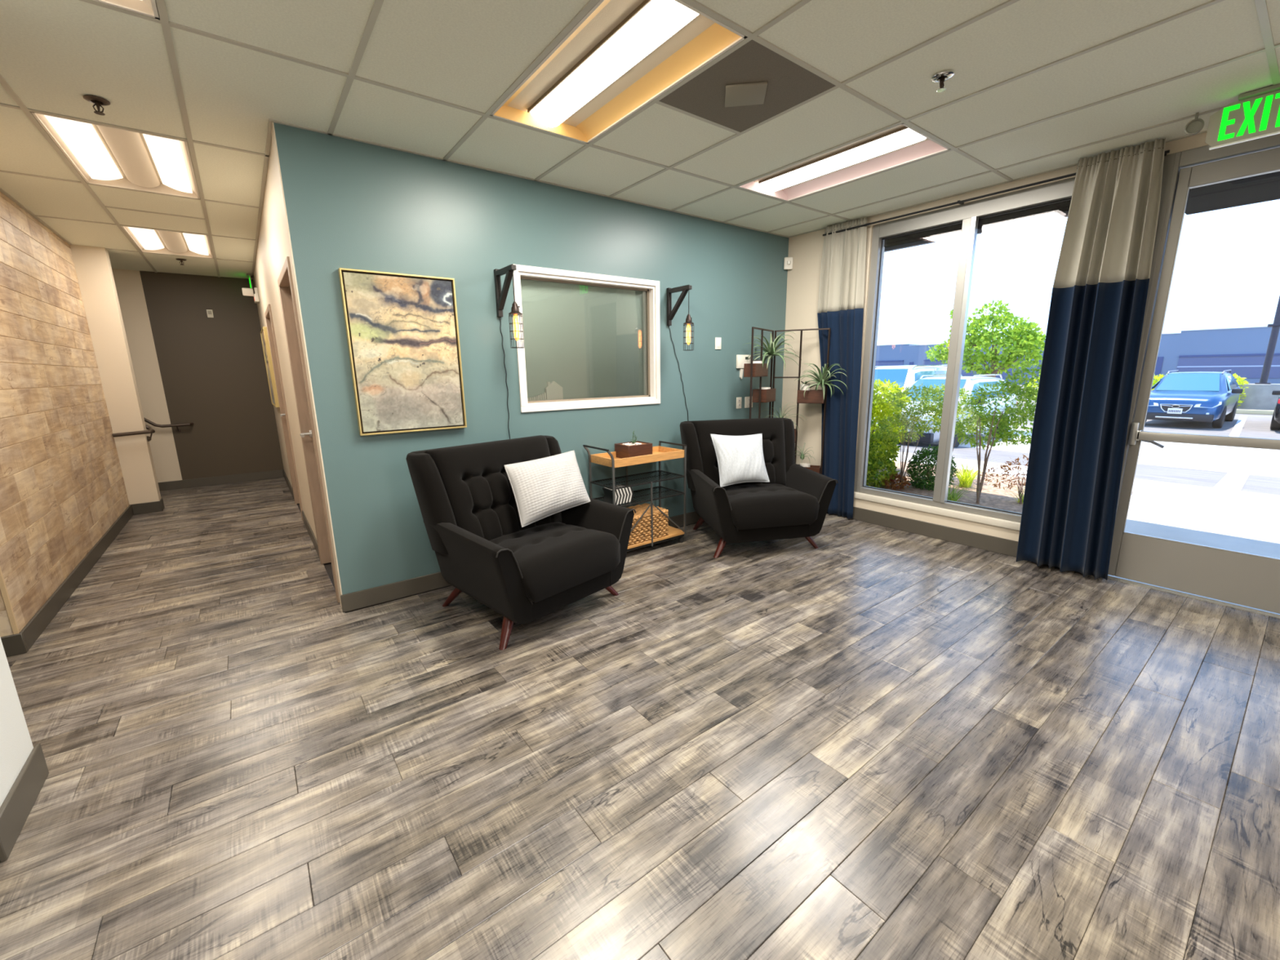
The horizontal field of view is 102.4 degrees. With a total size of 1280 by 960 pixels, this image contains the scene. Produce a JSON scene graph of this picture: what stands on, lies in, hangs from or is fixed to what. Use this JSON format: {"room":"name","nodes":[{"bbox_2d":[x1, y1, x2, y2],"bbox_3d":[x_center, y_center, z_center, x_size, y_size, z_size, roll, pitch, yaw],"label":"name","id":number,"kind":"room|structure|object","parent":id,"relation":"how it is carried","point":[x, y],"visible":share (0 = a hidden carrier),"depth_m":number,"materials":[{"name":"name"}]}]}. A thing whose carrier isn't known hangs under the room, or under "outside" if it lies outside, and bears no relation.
{"room":"waiting room","nodes":[
{"label":"waiting room","id":0,"kind":"room"},
{"bbox_2d":[0,637,33,807],"bbox_3d":[-3.271,-0.023,0.611,2.890,2.789,0.420,-10,15,-36],"label":"wall","id":1,"kind":"structure","parent":0,"point":[16,746],"depth_m":1.77,"materials":[{"name":"white paint"}]},
{"bbox_2d":[0,743,48,862],"bbox_3d":[-2.648,1.173,1.335,1.405,0.130,0.450,-10,15,-36],"label":"baseboard","id":2,"kind":"structure","parent":1,"relation":"attached to","point":[17,805],"depth_m":1.72,"materials":[{"name":"grey plastic"}]},
{"bbox_2d":[0,191,129,637],"bbox_3d":[-5.458,-0.501,3.153,2.542,2.729,3.574,-10,15,-36],"label":"wall","id":3,"kind":"structure","parent":0,"point":[62,485],"depth_m":3.69,"materials":[{"name":"beige"}]},
{"bbox_2d":[0,504,133,657],"bbox_3d":[-4.993,0.701,3.749,1.455,0.115,3.585,-10,15,-36],"label":"baseboard","id":4,"kind":"structure","parent":3,"relation":"attached to","point":[21,642],"depth_m":3.34,"materials":[{"name":"grey plastic"}]},
{"bbox_2d":[70,244,161,504],"bbox_3d":[-6.180,-0.896,4.913,1.980,2.789,0.170,-10,15,-36],"label":"wall","id":5,"kind":"structure","parent":0,"point":[92,264],"depth_m":5.34,"materials":[{"name":"beige paint"}]},
{"bbox_2d":[111,424,155,441],"bbox_3d":[-5.625,-0.705,5.376,0.780,0.665,0.338,-10,15,-36],"label":"handrail","id":6,"kind":"object","parent":5,"relation":"attached to","point":[150,430],"visible":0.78,"depth_m":5.46,"materials":[{"name":"brown"}]},
{"bbox_2d":[131,497,164,515],"bbox_3d":[-5.453,0.291,5.707,0.237,0.115,0.185,-10,15,-36],"label":"baseboard","id":7,"kind":"structure","parent":5,"relation":"attached to","point":[156,506],"depth_m":5.64,"materials":[{"name":"grey plastic"}]},
{"bbox_2d":[111,268,182,482],"bbox_3d":[-6.601,-1.005,5.455,2.180,2.789,1.420,-10,15,-36],"label":"wall","id":8,"kind":"structure","parent":0,"point":[128,283],"depth_m":6.47,"materials":[{"name":"beige paint"}]},
{"bbox_2d":[139,271,284,479],"bbox_3d":[-5.633,-1.346,6.985,1.260,2.789,0.100,-10,15,-36],"label":"wall","id":9,"kind":"structure","parent":0,"point":[213,371],"depth_m":6.87,"materials":[{"name":"brown paint"}]},
{"bbox_2d":[143,417,193,432],"bbox_3d":[-6.293,-0.904,6.432,1.020,0.694,0.096,-10,15,-36],"label":"handrail","id":10,"kind":"object","parent":9,"relation":"attached to","point":[177,430],"visible":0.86,"depth_m":6.62,"materials":[{"name":"brown"}]},
{"bbox_2d":[157,469,284,491],"bbox_3d":[-6.467,0.124,6.561,3.188,0.115,0.012,-10,15,-36],"label":"baseboard","id":11,"kind":"structure","parent":9,"relation":"attached to","point":[196,482],"depth_m":7.07,"materials":[{"name":"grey plastic"}]},
{"bbox_2d":[253,122,342,607],"bbox_3d":[-3.487,-0.982,5.122,0.146,2.789,5.520,-10,15,-36],"label":"wall","id":12,"kind":"structure","parent":0,"point":[274,243],"depth_m":4.05,"materials":[{"name":"beige paint"}]},
{"bbox_2d":[260,326,279,407],"bbox_3d":[-4.397,-1.328,6.114,0.044,0.880,0.920,-10,15,-36],"label":"framed painting","id":13,"kind":"object","parent":12,"relation":"attached to","point":[264,333],"visible":0.98,"depth_m":5.83,"materials":[{"name":"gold metal"}]},
{"bbox_2d":[264,303,302,520],"bbox_3d":[-3.693,-0.698,5.436,0.162,2.110,0.930,-10,15,-36],"label":"door","id":14,"kind":"structure","parent":12,"relation":"in","point":[268,317],"depth_m":5.60,"materials":[{"name":"brown wood"}]},
{"bbox_2d":[282,469,319,559],"bbox_3d":[-3.874,0.246,5.806,0.012,0.115,4.370,-10,15,-36],"label":"baseboard","id":15,"kind":"structure","parent":12,"relation":"attached to","point":[310,532],"depth_m":4.82,"materials":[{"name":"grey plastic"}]},
{"bbox_2d":[277,256,339,603],"bbox_3d":[-2.209,-0.313,3.525,0.162,2.110,0.930,-10,15,-36],"label":"door","id":16,"kind":"structure","parent":12,"relation":"in","point":[285,282],"depth_m":3.73,"materials":[{"name":"brown wood"}]},
{"bbox_2d":[273,122,788,595],"bbox_3d":[-0.220,-0.843,4.239,4.252,2.789,0.140,-10,15,-36],"label":"wall","id":17,"kind":"structure","parent":0,"point":[350,204],"depth_m":3.44,"materials":[{"name":"teal paint"}]},
{"bbox_2d":[337,267,466,435],"bbox_3d":[-1.437,-0.775,3.188,0.641,0.946,0.044,-10,15,-36],"label":"framed painting","id":18,"kind":"object","parent":17,"relation":"attached to","point":[402,329],"visible":1,"depth_m":3.16,"materials":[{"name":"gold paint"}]},
{"bbox_2d":[493,263,524,439],"bbox_3d":[-0.861,-0.568,3.508,0.088,1.675,0.309,-10,15,-36],"label":"lamp","id":19,"kind":"object","parent":17,"relation":"attached to","point":[500,295],"visible":0.96,"depth_m":3.35,"materials":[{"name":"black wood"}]},
{"bbox_2d":[508,301,522,315],"bbox_3d":[-0.802,-1.104,3.304,0.088,0.080,0.088,-10,15,-36],"label":"socket","id":20,"kind":"object","parent":19,"relation":"attached to","point":[515,308],"depth_m":3.29,"materials":[{"name":"brown metal"}]},
{"bbox_2d":[340,511,700,613],"bbox_3d":[-0.159,0.477,4.455,4.264,0.115,0.012,-10,15,-36],"label":"baseboard","id":21,"kind":"structure","parent":17,"relation":"attached to","point":[396,590],"depth_m":3.39,"materials":[{"name":"grey plastic"}]},
{"bbox_2d":[512,263,660,412],"bbox_3d":[-0.391,-1.080,4.049,1.300,1.007,0.154,-10,15,-36],"label":"window","id":22,"kind":"structure","parent":17,"relation":"in","point":[651,293],"depth_m":4.05,"materials":[{"name":"white wood"}]},
{"bbox_2d":[527,381,563,400],"bbox_3d":[-0.723,-0.673,3.918,0.305,0.155,0.020,-10,15,-36],"label":"wooden house","id":23,"kind":"object","parent":22,"relation":"on","point":[553,391],"visible":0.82,"depth_m":3.94,"materials":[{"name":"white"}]},
{"bbox_2d":[520,279,645,399],"bbox_3d":[-0.433,-1.090,4.103,1.260,0.965,0.035,-10,15,-36],"label":"window pane","id":24,"kind":"object","parent":22,"relation":"attached to","point":[588,340],"visible":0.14,"depth_m":4.08,"materials":[{"name":"clear"}]},
{"bbox_2d":[666,284,693,417],"bbox_3d":[0.428,-0.792,4.468,0.309,1.675,0.304,-10,15,-36],"label":"lamp","id":25,"kind":"object","parent":17,"relation":"attached to","point":[671,313],"visible":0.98,"depth_m":4.25,"materials":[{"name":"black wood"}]},
{"bbox_2d":[0,477,1279,959],"bbox_3d":[-1.404,0.915,2.958,8.372,0.080,12.225,-10,15,-36],"label":"floor","id":26,"kind":"structure","parent":0,"point":[873,742],"depth_m":1.94,"materials":[{"name":"grey wood"}]},
{"bbox_2d":[405,435,635,649],"bbox_3d":[-0.689,0.294,3.182,0.903,1.020,1.042,10,16,40],"label":"armchair","id":27,"kind":"object","parent":26,"relation":"on","point":[464,493],"visible":0.8,"depth_m":2.99,"materials":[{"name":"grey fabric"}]},
{"bbox_2d":[503,450,590,527],"bbox_3d":[-0.568,0.042,3.301,0.579,0.377,0.273,-12,16,-43],"label":"throw pillow","id":28,"kind":"object","parent":27,"relation":"on","point":[543,487],"visible":1,"depth_m":3.19,"materials":[{"name":"white fabric"}]},
{"bbox_2d":[488,522,620,603],"bbox_3d":[-0.595,0.446,3.133,0.660,0.237,0.760,10,16,40],"label":"seat cushion","id":29,"kind":"object","parent":27,"relation":"on","point":[553,558],"depth_m":2.97,"materials":[{"name":"grey fabric"}]},
{"bbox_2d":[582,440,686,551],"bbox_3d":[-0.024,0.130,4.227,0.784,0.885,0.343,-10,15,-36],"label":"bar cart","id":30,"kind":"object","parent":26,"relation":"on","point":[660,453],"visible":0.62,"depth_m":4.16,"materials":[{"name":"brown wood"}]},
{"bbox_2d":[602,484,633,504],"bbox_3d":[-0.172,0.114,4.039,0.208,0.118,0.130,-10,15,-36],"label":"striped box","id":31,"kind":"object","parent":30,"relation":"on","point":[623,495],"visible":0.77,"depth_m":3.99,"materials":[{"name":"black"}]},
{"bbox_2d":[591,445,658,462],"bbox_3d":[-0.110,-0.219,4.295,0.704,0.062,0.012,-10,15,-36],"label":"tray","id":32,"kind":"object","parent":30,"relation":"on","point":[655,449],"depth_m":4.19,"materials":[{"name":"brown wood"}]},
{"bbox_2d":[614,431,652,458],"bbox_3d":[-0.053,-0.295,4.209,0.240,0.216,0.200,-10,15,-36],"label":"planter box","id":33,"kind":"object","parent":30,"relation":"on","point":[634,448],"visible":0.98,"depth_m":4.16,"materials":[{"name":"brown wood"}]},
{"bbox_2d":[590,470,684,489],"bbox_3d":[-0.011,-0.008,4.210,0.730,0.011,0.340,-10,15,-36],"label":"wire shelf","id":34,"kind":"object","parent":30,"relation":"attached to","point":[658,472],"depth_m":4.18,"materials":[{"name":"grey metal"}]},
{"bbox_2d":[593,485,684,506],"bbox_3d":[-0.009,0.134,4.241,0.730,0.011,0.340,-10,15,-36],"label":"wire shelf","id":35,"kind":"object","parent":30,"relation":"attached to","point":[660,487],"depth_m":4.27,"materials":[{"name":"grey metal"}]},
{"bbox_2d":[627,502,668,546],"bbox_3d":[-0.041,0.362,4.236,0.502,0.235,0.302,-10,15,-36],"label":"wicker basket","id":36,"kind":"object","parent":30,"relation":"on","point":[641,533],"visible":0.53,"depth_m":4.16,"materials":[{"name":"brown wicker"}]},
{"bbox_2d":[613,449,684,467],"bbox_3d":[0.083,-0.169,4.047,0.704,0.062,0.012,-10,15,-36],"label":"tray","id":37,"kind":"object","parent":30,"relation":"on","point":[634,460],"depth_m":4.02,"materials":[{"name":"brown wood"}]},
{"bbox_2d":[680,417,838,558],"bbox_3d":[0.954,0.022,4.339,1.042,1.020,0.903,-3,12,-12],"label":"armchair","id":38,"kind":"object","parent":26,"relation":"on","point":[795,502],"visible":0.73,"depth_m":4.17,"materials":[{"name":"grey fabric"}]},
{"bbox_2d":[710,433,769,487],"bbox_3d":[0.840,-0.176,4.289,0.466,0.415,0.240,-4,12,-13],"label":"throw pillow","id":39,"kind":"object","parent":38,"relation":"on","point":[740,459],"visible":1,"depth_m":4.23,"materials":[{"name":"white fabric"}]},
{"bbox_2d":[723,483,819,529],"bbox_3d":[0.982,0.183,4.252,0.760,0.237,0.660,-3,12,-12],"label":"seat cushion","id":40,"kind":"object","parent":38,"relation":"on","point":[749,506],"depth_m":3.98,"materials":[{"name":"grey fabric"}]},
{"bbox_2d":[743,326,831,474],"bbox_3d":[1.354,-0.545,5.073,0.897,1.812,0.436,-4,13,-16],"label":"plant shelf","id":41,"kind":"object","parent":26,"relation":"on","point":[751,370],"visible":0.57,"depth_m":4.95,"materials":[{"name":"brown metal"}]},
{"bbox_2d":[743,363,768,377],"bbox_3d":[1.091,-1.032,4.833,0.110,0.122,0.345,7,14,32],"label":"wooden tray","id":42,"kind":"object","parent":41,"relation":"on","point":[750,370],"depth_m":4.71,"materials":[{"name":"brown wood"}]},
{"bbox_2d":[752,360,762,363],"bbox_3d":[1.098,-1.055,4.839,0.116,0.146,0.116,-10,15,-36],"label":"flower pot","id":43,"kind":"object","parent":41,"relation":"on","point":[753,361],"visible":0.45,"depth_m":4.78,"materials":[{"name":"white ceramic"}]},
{"bbox_2d":[744,331,802,370],"bbox_3d":[1.298,-1.222,4.884,0.624,0.368,0.535,-10,15,-36],"label":"air plant","id":44,"kind":"object","parent":43,"relation":"in","point":[771,351],"visible":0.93,"depth_m":4.87,"materials":[{"name":"green plant"}]},
{"bbox_2d":[752,388,775,402],"bbox_3d":[1.220,-0.832,5.052,0.137,0.125,0.280,7,14,32],"label":"planter box","id":45,"kind":"object","parent":41,"relation":"on","point":[759,395],"depth_m":4.95,"materials":[{"name":"brown wood"}]},
{"bbox_2d":[800,381,809,390],"bbox_3d":[1.616,-0.867,5.044,0.088,0.202,0.094,-10,15,-36],"label":"flower pot","id":46,"kind":"object","parent":41,"relation":"on","point":[806,386],"visible":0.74,"depth_m":5.00,"materials":[{"name":"white ceramic"}]},
{"bbox_2d":[795,363,847,399],"bbox_3d":[1.642,-0.928,4.855,0.334,0.349,0.593,-10,15,-36],"label":"air plant","id":47,"kind":"object","parent":46,"relation":"in","point":[821,379],"visible":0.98,"depth_m":4.88,"materials":[{"name":"green plant"}]},
{"bbox_2d":[798,464,820,473],"bbox_3d":[1.684,-0.079,5.181,0.248,0.125,0.135,5,13,25],"label":"planter box","id":48,"kind":"object","parent":41,"relation":"on","point":[815,468],"depth_m":5.10,"materials":[{"name":"brown wood"}]},
{"bbox_2d":[796,389,825,404],"bbox_3d":[1.672,-0.815,5.024,0.248,0.126,0.135,5,13,25],"label":"planter box","id":49,"kind":"object","parent":41,"relation":"on","point":[811,396],"depth_m":4.96,"materials":[{"name":"brown wood"}]},
{"bbox_2d":[0,0,1279,279],"bbox_3d":[-1.446,-1.857,2.300,8.492,0.162,12.320,-10,15,-36],"label":"ceiling","id":50,"kind":"structure","parent":0,"point":[1036,87],"depth_m":2.42,"materials":[{"name":"beige paint"}]},
{"bbox_2d":[83,94,110,115],"bbox_3d":[-2.549,-1.755,2.421,0.090,0.057,0.090,-10,15,-36],"label":"sprinkler","id":51,"kind":"object","parent":50,"relation":"attached to","point":[98,101],"visible":1,"depth_m":2.41,"materials":[{"name":"brown"}]},
{"bbox_2d":[31,111,199,199],"bbox_3d":[-3.102,-1.968,3.135,0.582,0.080,1.191,-10,15,-36],"label":"ceiling light","id":52,"kind":"object","parent":50,"relation":"attached to","point":[78,140],"visible":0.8,"depth_m":3.10,"materials":[{"name":"beige plastic"}]},
{"bbox_2d":[93,0,159,19],"bbox_3d":[-1.625,-1.585,1.233,0.582,0.080,1.191,-10,15,-36],"label":"ceiling light","id":53,"kind":"object","parent":50,"relation":"attached to","point":[145,7],"visible":1,"depth_m":1.83,"materials":[{"name":"beige plastic"}]},
{"bbox_2d":[121,226,213,258],"bbox_3d":[-4.579,-2.351,5.037,0.582,0.080,1.191,-10,15,-36],"label":"ceiling light","id":54,"kind":"object","parent":50,"relation":"attached to","point":[146,240],"visible":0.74,"depth_m":5.08,"materials":[{"name":"beige plastic"}]},
{"bbox_2d":[490,0,746,143],"bbox_3d":[-0.170,-1.837,2.312,0.582,0.080,1.191,-10,15,-36],"label":"ceiling light","id":55,"kind":"object","parent":50,"relation":"attached to","point":[652,23],"visible":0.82,"depth_m":2.27,"materials":[{"name":"beige plastic"}]},
{"bbox_2d":[658,40,835,132],"bbox_3d":[0.500,-1.836,2.443,0.586,0.024,0.586,-10,15,-36],"label":"ceiling vent","id":56,"kind":"object","parent":50,"relation":"in","point":[753,84],"visible":0.98,"depth_m":2.40,"materials":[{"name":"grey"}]},
{"bbox_2d":[737,123,951,201],"bbox_3d":[1.285,-2.090,3.392,0.582,0.080,1.191,-10,15,-36],"label":"ceiling light","id":57,"kind":"object","parent":50,"relation":"attached to","point":[904,136],"visible":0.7,"depth_m":3.38,"materials":[{"name":"beige plastic"}]},
{"bbox_2d":[931,70,954,92],"bbox_3d":[1.367,-1.796,2.329,0.090,0.057,0.090,-10,15,-36],"label":"sprinkler","id":58,"kind":"object","parent":50,"relation":"attached to","point":[943,76],"visible":1,"depth_m":2.32,"materials":[{"name":"silver metal"}]},
{"bbox_2d":[1184,112,1204,134],"bbox_3d":[2.926,-1.876,2.711,0.042,0.105,0.072,-10,15,-36],"label":"lamp","id":59,"kind":"object","parent":50,"relation":"attached to","point":[1195,126],"visible":1,"depth_m":2.71,"materials":[{"name":"grey plastic"}]},
{"bbox_2d":[1204,83,1279,150],"bbox_3d":[3.012,-1.779,2.509,0.070,0.213,0.330,-10,15,-36],"label":"exit sign","id":60,"kind":"object","parent":50,"relation":"hanging from","point":[1256,114],"visible":1,"depth_m":2.53,"materials":[{"name":"green plastic"}]},
{"bbox_2d":[924,299,1045,377],"bbox_3d":[10.581,-3.553,15.959,2.038,3.889,3.373,-10,15,-36],"label":"tree","id":61,"kind":"object","parent":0,"point":[1023,345],"visible":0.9,"depth_m":15.27,"materials":[{"name":"green plant"}]},
{"bbox_2d":[781,132,1208,541],"bbox_3d":[3.526,-0.627,2.961,0.140,2.789,6.740,-10,15,-36],"label":"wall","id":62,"kind":"structure","parent":0,"point":[806,249],"depth_m":5.05,"materials":[{"name":"beige paint"}]},
{"bbox_2d":[826,506,1017,557],"bbox_3d":[2.350,0.391,4.655,0.012,0.125,2.688,-10,15,-36],"label":"baseboard","id":63,"kind":"structure","parent":62,"relation":"attached to","point":[982,541],"depth_m":4.38,"materials":[{"name":"grey plastic"}]},
{"bbox_2d":[853,177,1075,530],"bbox_3d":[2.637,-0.895,4.072,0.150,2.445,1.835,-10,15,-36],"label":"window","id":64,"kind":"structure","parent":62,"relation":"in","point":[1052,198],"depth_m":4.19,"materials":[{"name":"beige metal"}]},
{"bbox_2d":[884,222,962,247],"bbox_3d":[2.354,-2.032,4.279,0.043,0.071,0.649,-10,15,-36],"label":"rolled shade","id":65,"kind":"object","parent":64,"relation":"attached to","point":[953,228],"depth_m":4.25,"materials":[{"name":"black"}]},
{"bbox_2d":[977,200,1071,229],"bbox_3d":[2.888,-1.893,3.590,0.043,0.071,0.952,-10,15,-36],"label":"rolled shade","id":66,"kind":"object","parent":64,"relation":"attached to","point":[1060,206],"depth_m":3.70,"materials":[{"name":"black"}]},
{"bbox_2d":[884,211,1068,252],"bbox_3d":[1.379,-3.224,7.476,2.768,0.591,20.000,-10,15,-36],"label":"roof overhang","id":67,"kind":"object","parent":62,"relation":"attached to","point":[1063,215],"depth_m":6.08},
{"bbox_2d":[1185,171,1279,214],"bbox_3d":[5.244,-2.050,2.352,1.550,0.425,3.955,-10,15,-36],"label":"awning","id":68,"kind":"object","parent":67,"relation":"attached to","point":[1265,187],"visible":0.19,"depth_m":3.85,"materials":[{"name":"black"}]},
{"bbox_2d":[822,150,1169,235],"bbox_3d":[2.423,-2.106,3.916,0.080,0.020,2.290,-10,15,-36],"label":"curtain rod","id":69,"kind":"object","parent":62,"relation":"attached to","point":[962,202],"visible":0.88,"depth_m":3.85,"materials":[{"name":"black metal"}]},
{"bbox_2d":[817,217,866,518],"bbox_3d":[1.870,-0.988,4.885,0.077,2.704,0.511,-10,15,-36],"label":"curtain","id":70,"kind":"object","parent":69,"relation":"hanging from","point":[841,298],"visible":0.95,"depth_m":4.82,"materials":[{"name":"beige fabric"}]},
{"bbox_2d":[1016,137,1165,580],"bbox_3d":[2.954,-0.686,3.392,0.106,2.704,0.543,-10,15,-36],"label":"curtain","id":71,"kind":"object","parent":69,"relation":"hanging from","point":[1100,285],"visible":1,"depth_m":3.38,"materials":[{"name":"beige fabric"}]},
{"bbox_2d":[1107,133,1279,618],"bbox_3d":[3.513,-0.552,2.941,0.185,2.660,1.100,-10,15,-36],"label":"door","id":72,"kind":"structure","parent":62,"relation":"in","point":[1246,581],"depth_m":3.14,"materials":[{"name":"beige metal"}]},
{"label":"outside","id":73,"kind":"structure","parent":0,"visible":0},
{"bbox_2d":[915,425,1279,477],"bbox_3d":[5.146,-2.543,20.797,6.400,0.050,100.000,-10,15,-36],"label":"lane","id":74,"kind":"structure","parent":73,"point":[1253,461],"depth_m":10.66,"materials":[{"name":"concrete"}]},
{"bbox_2d":[873,364,961,399],"bbox_3d":[8.541,-2.767,16.914,5.440,1.967,2.400,-10,15,-36],"label":"car","id":75,"kind":"object","parent":74,"relation":"on","point":[904,375],"visible":0.03,"depth_m":16.06,"materials":[{"name":"white paint"}]},
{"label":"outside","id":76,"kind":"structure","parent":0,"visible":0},
{"bbox_2d":[1008,384,1279,439],"bbox_3d":[40.430,-15.188,77.715,120.400,0.001,250.000,-10,15,-36],"label":"parking lot","id":77,"kind":"structure","parent":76,"point":[1258,426],"depth_m":15.68,"materials":[{"name":"grey asphalt"}]},
{"bbox_2d":[875,326,1279,384],"bbox_3d":[52.320,-11.592,49.211,20.120,4.498,98.923,-10,15,-36],"label":"building","id":78,"kind":"structure","parent":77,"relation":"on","point":[1242,351],"depth_m":41.70,"materials":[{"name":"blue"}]},
{"bbox_2d":[1017,401,1274,414],"bbox_3d":[16.330,-4.274,27.855,0.200,0.160,42.000,-10,15,-36],"label":"curb","id":79,"kind":"object","parent":77,"relation":"on","point":[1237,411],"depth_m":19.22,"materials":[{"name":"beige concrete"}]},
{"bbox_2d":[1145,369,1243,427],"bbox_3d":[17.975,-2.718,16.803,4.917,1.677,2.266,-10,15,-36],"label":"car","id":80,"kind":"object","parent":77,"relation":"on","point":[1213,397],"visible":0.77,"depth_m":15.72,"materials":[{"name":"blue paint"}]},
{"bbox_2d":[1160,404,1193,413],"bbox_3d":[16.073,-2.155,15.439,0.079,0.241,0.700,-10,15,-36],"label":"grille","id":81,"kind":"object","parent":80,"relation":"attached to","point":[1164,408],"depth_m":15.39,"materials":[{"name":"silver metal"}]},
{"bbox_2d":[1151,373,1248,407],"bbox_3d":[23.036,-3.795,21.991,1.520,1.589,4.036,-10,15,-36],"label":"hedge","id":82,"kind":"object","parent":77,"relation":"on","point":[1155,377],"visible":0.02,"depth_m":20.59,"materials":[{"name":"yellow plant"}]},
{"bbox_2d":[1229,415,1247,436],"bbox_3d":[18.572,-1.694,15.947,8.817,0.004,0.170,-11,15,-39],"label":"parking line","id":83,"kind":"object","parent":77,"relation":"on","point":[1237,429],"visible":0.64,"depth_m":15.63,"materials":[{"name":"white paint"}]},
{"bbox_2d":[1236,295,1279,410],"bbox_3d":[24.728,-7.193,19.750,1.100,9.000,1.240,-10,15,-36],"label":"light","id":84,"kind":"object","parent":77,"relation":"on","point":[1259,396],"visible":0.82,"depth_m":20.19,"materials":[{"name":"concrete"}]},
{"bbox_2d":[1270,390,1279,430],"bbox_3d":[19.878,-2.211,14.845,4.840,1.444,2.227,-10,15,-36],"label":"car","id":85,"kind":"object","parent":77,"relation":"on","point":[1275,423],"visible":1,"depth_m":14.57,"materials":[{"name":"black paint"}]},
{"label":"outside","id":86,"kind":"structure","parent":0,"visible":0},
{"bbox_2d":[895,440,1279,495],"bbox_3d":[0.808,-1.982,17.540,4.500,0.340,100.000,-10,15,-36],"label":"parking lot","id":87,"kind":"structure","parent":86,"point":[1254,483],"depth_m":8.58,"materials":[{"name":"grey asphalt"}]},
{"bbox_2d":[871,373,1017,447],"bbox_3d":[7.873,-1.866,13.333,4.917,1.677,2.266,-10,15,-36],"label":"car","id":88,"kind":"object","parent":87,"relation":"on","point":[970,383],"visible":0.19,"depth_m":12.75,"materials":[{"name":"grey paint"}]},
{"bbox_2d":[1213,471,1249,490],"bbox_3d":[8.634,0.034,7.505,4.459,0.340,0.240,-10,15,-38],"label":"parking line","id":89,"kind":"object","parent":87,"relation":"on","point":[1231,481],"visible":0.64,"depth_m":7.57,"materials":[{"name":"white paint"}]},
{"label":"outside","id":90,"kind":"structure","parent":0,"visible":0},
{"bbox_2d":[889,451,1279,558],"bbox_3d":[2.755,-0.155,7.880,4.308,0.136,26.000,-10,15,-36],"label":"pavement","id":91,"kind":"structure","parent":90,"point":[1246,522],"depth_m":5.05,"materials":[{"name":"concrete"}]},
{"bbox_2d":[866,460,1133,513],"bbox_3d":[-0.607,-0.868,11.312,3.208,0.140,16.350,-10,15,-36],"label":"planting bed","id":92,"kind":"object","parent":91,"relation":"on","point":[991,497],"visible":0.07,"depth_m":5.98,"materials":[{"name":"beige concrete"}]},
{"bbox_2d":[866,431,900,488],"bbox_3d":[2.780,-0.253,6.485,0.827,0.693,0.972,-10,15,-36],"label":"shrub","id":93,"kind":"object","parent":92,"relation":"on","point":[874,464],"visible":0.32,"depth_m":6.28,"materials":[{"name":"green plant"}]},
{"bbox_2d":[870,378,911,462],"bbox_3d":[3.263,-0.776,7.388,1.028,1.341,1.123,-10,15,-36],"label":"shrub","id":94,"kind":"object","parent":92,"relation":"on","point":[879,403],"visible":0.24,"depth_m":7.01,"materials":[{"name":"green plant"}]},
{"bbox_2d":[880,471,911,490],"bbox_3d":[3.065,0.013,6.160,0.326,0.238,0.336,-1,12,-1],"label":"shrub","id":95,"kind":"object","parent":92,"relation":"on","point":[894,482],"visible":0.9,"depth_m":6.10,"materials":[{"name":"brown plant"}]},
{"bbox_2d":[874,382,959,488],"bbox_3d":[3.366,-0.571,6.339,0.837,1.237,0.807,-3,12,-8],"label":"shrub","id":96,"kind":"object","parent":92,"relation":"on","point":[904,416],"visible":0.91,"depth_m":6.25,"materials":[{"name":"green plant"}]},
{"bbox_2d":[906,444,957,490],"bbox_3d":[3.471,-0.123,6.132,0.599,0.608,0.521,-10,15,-36],"label":"shrub","id":97,"kind":"object","parent":92,"relation":"on","point":[917,474],"visible":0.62,"depth_m":6.04,"materials":[{"name":"green plant"}]},
{"bbox_2d":[916,382,986,450],"bbox_3d":[4.011,-0.646,6.680,0.683,1.223,0.870,-10,15,-36],"label":"shrub","id":98,"kind":"object","parent":92,"relation":"on","point":[962,392],"visible":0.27,"depth_m":6.55,"materials":[{"name":"green plant"}]},
{"bbox_2d":[924,480,982,502],"bbox_3d":[3.263,0.102,5.375,0.663,0.324,0.704,-10,15,-36],"label":"ornamental grass","id":99,"kind":"object","parent":92,"relation":"on","point":[950,497],"depth_m":5.36,"materials":[{"name":"green plant"}]},
{"bbox_2d":[953,456,1003,488],"bbox_3d":[3.929,-0.104,6.188,0.895,0.368,0.804,-10,15,-36],"label":"ornamental grass","id":100,"kind":"object","parent":92,"relation":"on","point":[966,477],"depth_m":6.16,"materials":[{"name":"yellow plant"}]},
{"bbox_2d":[954,360,1042,503],"bbox_3d":[3.932,-0.540,5.573,0.932,1.481,0.779,1,12,10],"label":"tree","id":101,"kind":"object","parent":92,"relation":"on","point":[995,420],"visible":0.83,"depth_m":5.44,"materials":[{"name":"green plant"}]},
{"bbox_2d":[980,454,1028,504],"bbox_3d":[3.977,-0.031,5.438,0.493,0.539,0.640,0,12,4],"label":"shrub","id":102,"kind":"object","parent":92,"relation":"on","point":[1020,491],"visible":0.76,"depth_m":5.43,"materials":[{"name":"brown plant"}]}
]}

